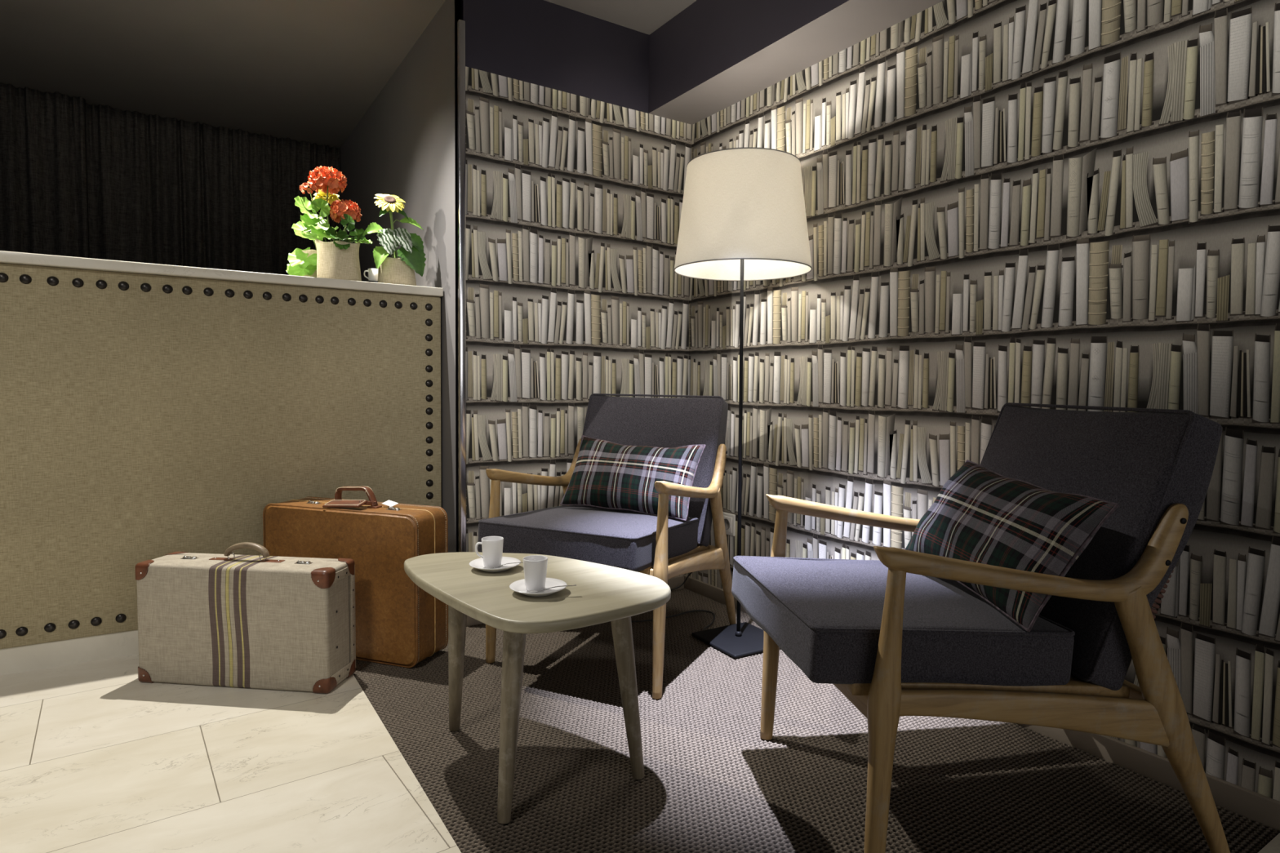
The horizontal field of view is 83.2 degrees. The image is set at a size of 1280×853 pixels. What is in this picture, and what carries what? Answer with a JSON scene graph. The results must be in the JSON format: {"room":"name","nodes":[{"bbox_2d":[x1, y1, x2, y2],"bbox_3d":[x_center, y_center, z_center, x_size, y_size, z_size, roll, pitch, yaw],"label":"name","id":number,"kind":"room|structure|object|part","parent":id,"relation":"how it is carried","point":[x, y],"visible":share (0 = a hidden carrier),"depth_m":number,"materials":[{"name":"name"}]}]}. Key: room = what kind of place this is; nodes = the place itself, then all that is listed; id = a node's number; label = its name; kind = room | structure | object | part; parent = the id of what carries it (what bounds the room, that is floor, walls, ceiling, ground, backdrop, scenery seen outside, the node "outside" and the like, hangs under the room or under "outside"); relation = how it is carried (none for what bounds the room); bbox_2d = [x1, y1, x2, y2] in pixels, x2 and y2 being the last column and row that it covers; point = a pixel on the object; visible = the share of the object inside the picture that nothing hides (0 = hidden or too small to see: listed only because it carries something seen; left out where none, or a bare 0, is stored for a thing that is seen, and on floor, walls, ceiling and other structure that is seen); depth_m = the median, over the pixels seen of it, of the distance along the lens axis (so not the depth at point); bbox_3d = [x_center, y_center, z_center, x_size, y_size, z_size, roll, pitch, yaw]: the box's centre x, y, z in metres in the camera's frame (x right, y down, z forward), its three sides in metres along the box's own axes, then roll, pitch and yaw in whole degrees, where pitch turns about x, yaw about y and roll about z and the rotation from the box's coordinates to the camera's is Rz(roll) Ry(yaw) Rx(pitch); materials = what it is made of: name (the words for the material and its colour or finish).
{"room":"hotel lobby","nodes":[
{"label":"hotel lobby","id":0,"kind":"room"},
{"bbox_2d":[0,0,696,148],"bbox_3d":[-1.420,-1.513,1.501,4.500,0.080,5.220,-1,4,-33],"label":"ceiling","id":1,"kind":"structure","parent":0,"point":[310,71],"depth_m":3.00,"materials":[{"name":"beige paint"}]},
{"bbox_2d":[0,82,89,257],"bbox_3d":[-3.291,-0.486,3.210,1.368,2.203,0.075,-1,4,-33],"label":"curtain","id":2,"kind":"object","parent":1,"relation":"hanging from","point":[44,194],"visible":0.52,"depth_m":3.45,"materials":[{"name":"fabric"}]},
{"bbox_2d":[85,102,341,275],"bbox_3d":[-2.269,-0.516,3.951,1.199,2.203,0.075,-1,4,-33],"label":"curtain","id":3,"kind":"object","parent":1,"relation":"hanging from","point":[161,190],"visible":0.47,"depth_m":3.83,"materials":[{"name":"fabric"}]},
{"bbox_2d":[339,0,462,552],"bbox_3d":[-1.181,-0.472,3.471,0.108,2.215,2.286,-1,4,-33],"label":"wall","id":4,"kind":"structure","parent":0,"point":[402,146],"depth_m":2.78,"materials":[{"name":"grey paint"}]},
{"bbox_2d":[454,0,692,576],"bbox_3d":[-0.183,-0.422,2.801,1.058,2.215,0.100,-1,4,-33],"label":"wall","id":5,"kind":"structure","parent":0,"point":[575,190],"depth_m":2.65,"materials":[{"name":"paper"}]},
{"bbox_2d":[457,19,466,551],"bbox_3d":[-0.611,-0.331,2.473,0.022,2.060,0.022,-1,4,-33],"label":"trim","id":6,"kind":"structure","parent":5,"relation":"attached to","point":[460,23],"depth_m":2.46,"materials":[{"name":"metal"}]},
{"bbox_2d":[466,575,684,626],"bbox_3d":[-0.214,0.669,2.784,0.944,0.062,0.013,-1,4,-33],"label":"baseboard","id":7,"kind":"structure","parent":5,"relation":"attached to","point":[674,582],"depth_m":3.00,"materials":[{"name":"black"}]},
{"bbox_2d":[0,653,1279,852],"bbox_3d":[-1.442,0.769,1.621,4.500,0.060,5.200,-1,4,-33],"label":"floor","id":8,"kind":"structure","parent":0,"point":[95,757],"depth_m":1.56,"materials":[{"name":"beige stone"}]},
{"bbox_2d":[0,262,441,675],"bbox_3d":[-1.901,0.114,2.250,2.436,1.167,0.508,-1,4,-33],"label":"counter","id":9,"kind":"object","parent":8,"relation":"on","point":[144,417],"depth_m":2.23,"materials":[{"name":"fabric"}]},
{"bbox_2d":[0,250,443,297],"bbox_3d":[-1.920,-0.486,2.240,2.458,0.030,0.600,-1,4,-33],"label":"countertop","id":10,"kind":"structure","parent":9,"relation":"on","point":[8,257],"depth_m":2.25,"materials":[{"name":"beige stone"}]},
{"bbox_2d":[285,189,340,277],"bbox_3d":[-1.177,-0.696,2.602,0.137,0.366,0.195,1,3,14],"label":"flower","id":11,"kind":"object","parent":10,"relation":"on","point":[302,262],"visible":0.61,"depth_m":2.57,"materials":[{"name":"green plant"}]},
{"bbox_3d":[-1.179,-0.578,2.640,0.125,0.126,0.125,-1,4,-33],"label":"burlap pot","id":12,"kind":"part","parent":11,"relation":"part of","materials":[{"name":"fabric"}]},
{"bbox_2d":[291,165,372,280],"bbox_3d":[-1.081,-0.710,2.536,0.261,0.402,0.189,-1,4,-33],"label":"geranium","id":13,"kind":"object","parent":10,"relation":"on","point":[337,259],"visible":1,"depth_m":2.50,"materials":[{"name":"plant"}]},
{"bbox_3d":[-1.121,-0.720,2.518,0.062,0.186,0.007,-2,4,-43],"label":"stem","id":14,"kind":"part","parent":13,"relation":"part of","materials":[{"name":"green plant"}]},
{"bbox_3d":[-1.092,-0.737,2.532,0.019,0.218,0.004,-1,4,-33],"label":"stem","id":15,"kind":"part","parent":13,"relation":"part of","materials":[{"name":"green plant"}]},
{"bbox_2d":[315,239,361,280],"bbox_3d":[-1.071,-0.583,2.556,0.150,0.147,0.148,-1,4,-33],"label":"pot","id":16,"kind":"object","parent":10,"relation":"on","point":[337,259],"depth_m":2.50,"materials":[{"name":"fabric"}]},
{"bbox_2d":[361,280,377,282],"bbox_3d":[-0.999,-0.526,2.673,0.085,0.022,0.070,-1,4,-33],"label":"saucer","id":17,"kind":"object","parent":10,"relation":"on","point":[362,280],"visible":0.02,"depth_m":2.64,"materials":[{"name":"ceramic"}]},
{"bbox_2d":[363,268,377,280],"bbox_3d":[-0.994,-0.562,2.682,0.055,0.046,0.044,1,3,5],"label":"cup","id":18,"kind":"object","parent":17,"relation":"on","point":[372,273],"visible":0.66,"depth_m":2.66,"materials":[{"name":"white ceramic"}]},
{"bbox_2d":[363,193,426,285],"bbox_3d":[-0.903,-0.682,2.635,0.218,0.340,0.156,-1,4,-33],"label":"daisy","id":19,"kind":"object","parent":10,"relation":"on","point":[394,270],"visible":0.93,"depth_m":2.60,"materials":[{"name":"plant"}]},
{"bbox_3d":[-0.903,-0.700,2.637,0.010,0.206,0.036,3,4,31],"label":"stem","id":20,"kind":"part","parent":19,"relation":"part of","materials":[{"name":"green plant"}]},
{"bbox_2d":[377,257,416,285],"bbox_3d":[-0.898,-0.565,2.656,0.136,0.105,0.137,-1,4,-33],"label":"pot","id":21,"kind":"object","parent":10,"relation":"on","point":[394,270],"depth_m":2.60,"materials":[{"name":"fabric"}]},
{"bbox_2d":[134,542,355,693],"bbox_3d":[-1.114,0.524,2.046,0.571,0.393,0.160,1,3,6],"label":"suitcase","id":22,"kind":"object","parent":8,"relation":"on","point":[265,621],"visible":1,"depth_m":1.97,"materials":[{"name":"fabric"}]},
{"bbox_3d":[-1.187,0.377,2.047,0.066,0.004,0.026,1,3,6],"label":"handle","id":23,"kind":"part","parent":22,"relation":"part of","materials":[{"name":"brown leather"}]},
{"bbox_3d":[-1.112,0.348,2.037,0.130,0.042,0.021,1,3,6],"label":"handle","id":24,"kind":"part","parent":22,"relation":"part of","materials":[{"name":"beige leather"}]},
{"bbox_3d":[-1.038,0.380,2.030,0.066,0.004,0.026,1,3,6],"label":"handle","id":25,"kind":"part","parent":22,"relation":"part of","materials":[{"name":"brown leather"}]},
{"bbox_2d":[353,588,1279,852],"bbox_3d":[0.070,0.742,1.955,1.368,0.007,2.213,-1,4,-33],"label":"carpet","id":26,"kind":"object","parent":8,"relation":"on","point":[710,783],"visible":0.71,"depth_m":1.60,"materials":[{"name":"carpet"}]},
{"bbox_2d":[262,486,448,667],"bbox_3d":[-0.904,0.448,2.285,0.581,0.522,0.161,2,3,19],"label":"suitcase","id":27,"kind":"object","parent":26,"relation":"on","point":[399,624],"visible":0.76,"depth_m":2.18,"materials":[{"name":"brown leather"}]},
{"bbox_3d":[-0.894,0.218,2.270,0.153,0.062,0.025,2,3,19],"label":"handle","id":28,"kind":"part","parent":27,"relation":"part of","materials":[{"name":"brown leather"}]},
{"bbox_3d":[-0.828,0.251,2.249,0.034,0.006,0.030,2,3,19],"label":"handle","id":29,"kind":"part","parent":27,"relation":"part of","materials":[{"name":"brown leather"}]},
{"bbox_2d":[404,551,671,824],"bbox_3d":[-0.241,0.542,1.631,0.458,0.420,0.631,-1,4,-33],"label":"coffee table","id":30,"kind":"object","parent":26,"relation":"on","point":[602,593],"visible":0.95,"depth_m":1.50,"materials":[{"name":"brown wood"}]},
{"bbox_3d":[-0.437,0.545,1.715,0.044,0.400,0.113,-1,3,-23],"label":"leg","id":31,"kind":"part","parent":30,"relation":"part of","materials":[{"name":"brown wood"}]},
{"bbox_2d":[469,556,520,572],"bbox_3d":[-0.335,0.321,1.664,0.118,0.015,0.118,-1,4,-33],"label":"saucer","id":32,"kind":"object","parent":30,"relation":"on","point":[478,564],"visible":0.75,"depth_m":1.67,"materials":[{"name":"white ceramic"}]},
{"bbox_2d":[475,536,503,568],"bbox_3d":[-0.345,0.291,1.666,0.059,0.065,0.051,1,3,12],"label":"espresso cup","id":33,"kind":"object","parent":32,"relation":"on","point":[491,546],"visible":0.99,"depth_m":1.65,"materials":[{"name":"white ceramic"}]},
{"bbox_3d":[-0.369,0.284,1.653,0.020,0.038,0.008,-1,4,-23],"label":"handle","id":34,"kind":"part","parent":33,"relation":"part of","materials":[{"name":"white ceramic"}]},
{"bbox_2d":[483,562,523,568],"bbox_3d":[-0.305,0.317,1.640,0.100,0.012,0.016,-1,3,-11],"label":"teaspoon","id":35,"kind":"object","parent":32,"relation":"on","point":[486,567],"visible":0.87,"depth_m":1.64,"materials":[{"name":"silver metal"}]},
{"bbox_3d":[-0.257,0.564,1.421,0.045,0.400,0.097,2,3,18],"label":"leg","id":36,"kind":"part","parent":30,"relation":"part of","materials":[{"name":"brown wood"}]},
{"bbox_2d":[509,577,567,596],"bbox_3d":[-0.209,0.333,1.480,0.118,0.015,0.118,-1,4,-33],"label":"saucer","id":37,"kind":"object","parent":30,"relation":"on","point":[518,586],"visible":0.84,"depth_m":1.48,"materials":[{"name":"white ceramic"}]},
{"bbox_2d":[523,555,547,591],"bbox_3d":[-0.218,0.303,1.484,0.059,0.065,0.050,3,4,40],"label":"espresso cup","id":38,"kind":"object","parent":37,"relation":"on","point":[535,566],"visible":0.99,"depth_m":1.46,"materials":[{"name":"white ceramic"}]},
{"bbox_2d":[526,584,576,593],"bbox_3d":[-0.178,0.328,1.455,0.100,0.012,0.016,-1,3,-11],"label":"teaspoon","id":39,"kind":"object","parent":37,"relation":"on","point":[532,591],"visible":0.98,"depth_m":1.45,"materials":[{"name":"silver metal"}]},
{"bbox_3d":[-0.030,0.560,1.547,0.083,0.399,0.045,0,3,-13],"label":"leg","id":40,"kind":"part","parent":30,"relation":"part of","materials":[{"name":"brown wood"}]},
{"bbox_2d":[477,393,736,698],"bbox_3d":[-0.078,0.307,2.319,0.597,0.816,0.788,2,4,25],"label":"armchair","id":41,"kind":"object","parent":26,"relation":"on","point":[660,546],"visible":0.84,"depth_m":2.20,"materials":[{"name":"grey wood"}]},
{"bbox_3d":[-0.448,0.435,2.195,0.037,0.566,0.057,2,4,25],"label":"leg","id":42,"kind":"part","parent":41,"relation":"part of","materials":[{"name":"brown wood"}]},
{"bbox_3d":[-0.332,0.135,2.413,0.045,0.166,0.572,2,4,25],"label":"armrest","id":43,"kind":"part","parent":41,"relation":"part of","materials":[{"name":"brown wood"}]},
{"bbox_3d":[-0.219,0.432,2.682,0.035,0.522,0.262,2,4,25],"label":"leg","id":44,"kind":"part","parent":41,"relation":"part of","materials":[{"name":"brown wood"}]},
{"bbox_2d":[477,506,697,572],"bbox_3d":[-0.142,0.330,2.183,0.508,0.136,0.486,2,4,25],"label":"seat cushion","id":45,"kind":"object","parent":41,"relation":"on","point":[624,540],"depth_m":2.00,"materials":[{"name":"grey fabric"}]},
{"bbox_2d":[560,435,706,521],"bbox_3d":[-0.031,0.160,2.336,0.467,0.238,0.154,2,4,26],"label":"throw pillow","id":46,"kind":"object","parent":41,"relation":"on","point":[606,474],"visible":0.95,"depth_m":2.28,"materials":[{"name":"fabric"}]},
{"bbox_2d":[570,395,728,546],"bbox_3d":[0.023,0.140,2.520,0.515,0.494,0.244,2,4,25],"label":"cushion","id":47,"kind":"object","parent":41,"relation":"on","point":[682,420],"depth_m":2.48,"materials":[{"name":"grey fabric"}]},
{"bbox_3d":[-0.196,0.409,2.075,0.538,0.062,0.022,2,4,25],"label":"rail","id":48,"kind":"part","parent":41,"relation":"part of","materials":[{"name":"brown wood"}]},
{"bbox_3d":[0.055,0.454,1.959,0.037,0.566,0.057,2,4,25],"label":"leg","id":49,"kind":"part","parent":41,"relation":"part of","materials":[{"name":"brown wood"}]},
{"bbox_3d":[-0.102,0.388,2.273,0.498,0.056,0.526,2,4,25],"label":"seat frame","id":50,"kind":"part","parent":41,"relation":"part of","materials":[{"name":"brown wood"}]},
{"bbox_3d":[0.168,0.154,2.178,0.045,0.166,0.572,2,4,25],"label":"armrest","id":51,"kind":"part","parent":41,"relation":"part of","materials":[{"name":"brown wood"}]},
{"bbox_3d":[0.169,0.431,2.199,0.025,0.128,0.539,2,4,25],"label":"rail","id":52,"kind":"part","parent":41,"relation":"part of","materials":[{"name":"brown wood"}]},
{"bbox_3d":[0.284,0.452,2.446,0.035,0.522,0.262,2,4,25],"label":"leg","id":53,"kind":"part","parent":41,"relation":"part of","materials":[{"name":"brown wood"}]},
{"bbox_2d":[631,146,812,658],"bbox_3d":[0.222,-0.074,2.517,0.476,1.562,0.797,-1,4,-33],"label":"floor lamp","id":54,"kind":"object","parent":26,"relation":"on","point":[744,217],"visible":0.93,"depth_m":2.19,"materials":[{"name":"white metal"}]},
{"bbox_3d":[0.151,0.643,2.747,0.427,0.102,0.496,2,4,26],"label":"power cord","id":55,"kind":"part","parent":54,"relation":"part of","materials":[{"name":"black plastic"}]},
{"bbox_3d":[0.335,-0.676,2.342,0.444,0.334,0.444,-1,4,-33],"label":"lamp shade","id":56,"kind":"part","parent":54,"relation":"part of","materials":[{"name":"beige fabric"}]},
{"bbox_2d":[731,402,1230,852],"bbox_3d":[0.635,0.362,1.486,0.788,0.816,0.597,0,3,-8],"label":"armchair","id":57,"kind":"object","parent":26,"relation":"on","point":[897,634],"visible":0.87,"depth_m":1.25,"materials":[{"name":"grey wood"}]},
{"bbox_3d":[0.322,0.470,1.729,0.057,0.566,0.037,0,3,-8],"label":"leg","id":58,"kind":"part","parent":57,"relation":"part of","materials":[{"name":"brown wood"}]},
{"bbox_3d":[0.583,0.183,1.748,0.572,0.166,0.045,0,3,-8],"label":"armrest","id":59,"kind":"part","parent":57,"relation":"part of","materials":[{"name":"brown wood"}]},
{"bbox_3d":[0.361,0.451,1.452,0.022,0.062,0.538,0,3,-8],"label":"rail","id":60,"kind":"part","parent":57,"relation":"part of","materials":[{"name":"brown wood"}]},
{"bbox_3d":[0.400,0.502,1.180,0.057,0.566,0.037,0,3,-8],"label":"leg","id":61,"kind":"part","parent":57,"relation":"part of","materials":[{"name":"brown wood"}]},
{"bbox_2d":[731,556,1074,686],"bbox_3d":[0.485,0.378,1.466,0.486,0.136,0.508,0,3,-8],"label":"seat cushion","id":62,"kind":"object","parent":57,"relation":"on","point":[825,615],"depth_m":1.25,"materials":[{"name":"grey fabric"}]},
{"bbox_3d":[0.579,0.440,1.483,0.526,0.056,0.498,0,3,-8],"label":"seat frame","id":63,"kind":"part","parent":57,"relation":"part of","materials":[{"name":"brown wood"}]},
{"bbox_2d":[905,459,1119,631],"bbox_3d":[0.697,0.211,1.431,0.165,0.246,0.472,0,3,-6],"label":"throw pillow","id":64,"kind":"object","parent":57,"relation":"on","point":[980,514],"visible":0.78,"depth_m":1.31,"materials":[{"name":"fabric"}]},
{"bbox_3d":[0.660,0.215,1.202,0.572,0.166,0.045,0,3,-8],"label":"armrest","id":65,"kind":"part","parent":57,"relation":"part of","materials":[{"name":"brown wood"}]},
{"bbox_3d":[0.663,0.492,1.216,0.539,0.128,0.025,0,3,-8],"label":"rail","id":66,"kind":"part","parent":57,"relation":"part of","materials":[{"name":"brown wood"}]},
{"bbox_2d":[980,405,1222,690],"bbox_3d":[0.867,0.207,1.510,0.244,0.494,0.515,0,3,-8],"label":"cushion","id":67,"kind":"object","parent":57,"relation":"on","point":[1148,462],"depth_m":1.31,"materials":[{"name":"grey fabric"}]},
{"bbox_3d":[0.875,0.490,1.528,0.024,0.052,0.538,0,3,-8],"label":"rail","id":68,"kind":"part","parent":57,"relation":"part of","materials":[{"name":"brown wood"}]},
{"bbox_3d":[0.932,0.526,1.256,0.262,0.522,0.035,0,3,-8],"label":"leg","id":69,"kind":"part","parent":57,"relation":"part of","materials":[{"name":"brown wood"}]},
{"bbox_2d":[684,0,1279,801],"bbox_3d":[1.024,-0.352,1.814,0.100,2.215,2.872,-1,4,-33],"label":"wall","id":70,"kind":"structure","parent":0,"point":[1074,202],"depth_m":1.79,"materials":[{"name":"paper"}]},
{"bbox_2d":[723,511,735,536],"bbox_3d":[0.339,0.378,2.797,0.016,0.084,0.082,-1,4,-33],"label":"wall socket","id":71,"kind":"object","parent":70,"relation":"attached to","point":[729,518],"visible":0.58,"depth_m":2.78,"materials":[{"name":"white plastic"}]},
{"bbox_3d":[0.337,0.378,2.795,0.003,0.060,0.060,-1,4,-33],"label":"frame","id":72,"kind":"part","parent":71,"relation":"part of","materials":[{"name":"white plastic"}]},
{"bbox_2d":[648,0,943,124],"bbox_3d":[0.916,-1.303,1.654,0.215,0.300,2.922,-1,4,-33],"label":"beam","id":73,"kind":"structure","parent":70,"relation":"attached to","point":[713,55],"depth_m":2.41,"materials":[{"name":"paint"}]},
{"bbox_2d":[684,574,1279,831],"bbox_3d":[0.964,0.736,1.845,0.013,0.062,2.872,-1,4,-33],"label":"baseboard","id":74,"kind":"structure","parent":70,"relation":"attached to","point":[1261,809],"depth_m":1.59,"materials":[{"name":"black"}]}
]}

